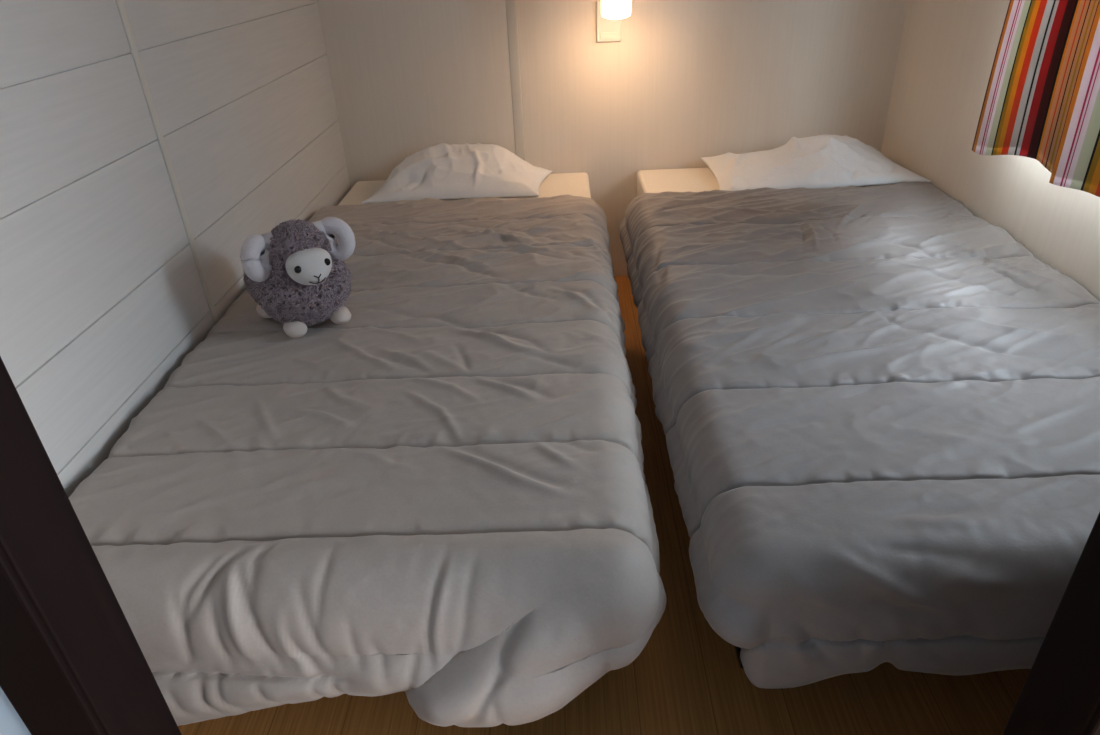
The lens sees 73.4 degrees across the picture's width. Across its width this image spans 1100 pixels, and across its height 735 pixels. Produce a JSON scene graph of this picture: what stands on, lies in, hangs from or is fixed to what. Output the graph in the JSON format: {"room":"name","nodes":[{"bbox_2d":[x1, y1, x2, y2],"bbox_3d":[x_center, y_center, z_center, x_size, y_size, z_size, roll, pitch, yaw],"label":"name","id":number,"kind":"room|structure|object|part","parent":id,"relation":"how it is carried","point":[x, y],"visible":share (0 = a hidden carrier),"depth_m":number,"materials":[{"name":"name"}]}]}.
{"room":"bedroom","nodes":[
{"label":"bedroom","id":0,"kind":"room"},
{"bbox_2d":[0,687,30,734],"bbox_3d":[0.056,-0.119,0.282,3.000,2.100,0.050,-2,30,2],"label":"wall","id":1,"kind":"structure","parent":0,"point":[11,723],"depth_m":0.45,"materials":[{"name":"white paint"}]},
{"bbox_2d":[0,356,1099,734],"bbox_3d":[0.053,-0.085,0.299,0.770,2.025,0.056,-2,30,2],"label":"door frame","id":2,"kind":"structure","parent":1,"relation":"in","point":[72,662],"depth_m":0.43,"materials":[{"name":"brown wood"}]},
{"bbox_2d":[0,0,350,497],"bbox_3d":[-0.763,-0.660,1.278,0.060,2.100,2.200,-2,30,2],"label":"wall","id":3,"kind":"structure","parent":0,"point":[102,296],"depth_m":1.27,"materials":[{"name":"white wood"}]},
{"bbox_2d":[115,0,217,324],"bbox_3d":[-0.731,-0.640,1.241,0.005,2.100,0.018,-2,30,2],"label":"trim","id":4,"kind":"structure","parent":3,"relation":"attached to","point":[119,3],"depth_m":1.38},
{"bbox_2d":[178,276,1030,734],"bbox_3d":[0.106,0.574,1.236,3.000,0.060,3.700,-2,30,2],"label":"floor","id":5,"kind":"structure","parent":0,"point":[686,679],"depth_m":1.21,"materials":[{"name":"brown wood"}]},
{"bbox_2d":[338,172,590,204],"bbox_3d":[-0.270,-0.018,1.830,0.800,0.395,1.860,-2,30,2],"label":"bed","id":6,"kind":"object","parent":5,"relation":"on","point":[575,184],"visible":0.08,"depth_m":2.40,"materials":[{"name":"white fabric"}]},
{"bbox_2d":[69,194,666,726],"bbox_3d":[-0.265,-0.003,1.547,0.864,0.263,1.602,-2,30,2],"label":"duvet","id":7,"kind":"object","parent":6,"relation":"on","point":[437,494],"visible":0.83,"depth_m":1.03,"materials":[{"name":"beige fabric"}]},
{"bbox_2d":[240,217,355,337],"bbox_3d":[-0.496,-0.204,1.461,0.214,0.207,0.285,-16,33,-22],"label":"plush ram","id":8,"kind":"object","parent":7,"relation":"on","point":[297,274],"visible":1,"depth_m":1.38,"materials":[{"name":"grey fabric"}]},
{"bbox_2d":[361,143,551,203],"bbox_3d":[-0.285,-0.630,2.347,0.580,0.131,0.315,-2,30,2],"label":"pillow","id":9,"kind":"object","parent":6,"relation":"on","point":[442,170],"visible":1,"depth_m":2.31,"materials":[{"name":"white fabric"}]},
{"bbox_2d":[637,168,889,668],"bbox_3d":[0.696,-0.049,1.802,0.800,0.395,1.860,-2,30,2],"label":"bed","id":10,"kind":"object","parent":5,"relation":"on","point":[687,179],"visible":0.02,"depth_m":2.38,"materials":[{"name":"white fabric"}]},
{"bbox_3d":[0.349,0.415,1.232,0.056,0.197,0.056,-2,30,2],"label":"leg","id":11,"kind":"part","parent":10,"relation":"part of","materials":[{"name":"black paint"}]},
{"bbox_3d":[0.691,-0.155,1.741,0.800,0.150,1.860,-2,30,2],"label":"mattress","id":12,"kind":"part","parent":10,"relation":"part of","materials":[{"name":"white fabric"}]},
{"bbox_2d":[701,134,930,190],"bbox_3d":[0.801,-0.646,2.285,0.595,0.127,0.385,-2,30,2],"label":"pillow","id":13,"kind":"object","parent":10,"relation":"on","point":[820,161],"visible":0.98,"depth_m":2.22,"materials":[{"name":"white fabric"}]},
{"bbox_2d":[619,181,1099,688],"bbox_3d":[0.647,-0.065,1.544,0.911,0.219,1.516,-2,30,2],"label":"duvet","id":14,"kind":"object","parent":10,"relation":"on","point":[877,408],"visible":0.99,"depth_m":1.13,"materials":[{"name":"grey fabric"}]},
{"bbox_2d":[316,0,907,275],"bbox_3d":[0.184,-1.260,2.227,1.935,2.100,0.060,-2,30,2],"label":"wall","id":15,"kind":"structure","parent":0,"point":[685,82],"depth_m":2.38,"materials":[{"name":"beige paint"}]},
{"bbox_2d":[505,0,524,160],"bbox_3d":[-0.127,-1.234,2.209,0.032,2.100,0.002,-2,30,2],"label":"trim","id":16,"kind":"structure","parent":15,"relation":"attached to","point":[511,15],"depth_m":2.38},
{"bbox_2d":[596,0,630,41],"bbox_3d":[0.186,-1.065,2.165,0.090,0.227,0.243,-2,30,2],"label":"wall lamp","id":17,"kind":"object","parent":15,"relation":"attached to","point":[609,13],"visible":1,"depth_m":2.28,"materials":[{"name":"white plastic"}]},
{"bbox_2d":[600,32,616,38],"bbox_3d":[0.184,-1.038,2.306,0.054,0.018,0.004,-2,30,2],"label":"switch","id":18,"kind":"object","parent":17,"relation":"attached to","point":[603,35],"depth_m":2.30,"materials":[{"name":"white plastic"}]},
{"bbox_3d":[0.187,-1.056,2.079,0.085,0.121,0.085,-2,30,2],"label":"lamp shade","id":19,"kind":"part","parent":17,"relation":"part of","materials":[{"name":"white glass"}]},
{"bbox_2d":[881,0,1099,300],"bbox_3d":[1.110,-0.719,1.224,0.060,2.100,2.200,-2,30,2],"label":"wall","id":20,"kind":"structure","parent":0,"point":[947,50],"depth_m":1.94,"materials":[{"name":"beige paint"}]},
{"bbox_2d":[972,0,1099,196],"bbox_3d":[1.010,-0.702,1.044,0.131,1.024,1.170,-2,30,2],"label":"curtain","id":21,"kind":"object","parent":20,"relation":"hanging from","point":[1041,102],"visible":1,"depth_m":1.45,"materials":[{"name":"fabric"}]}
]}

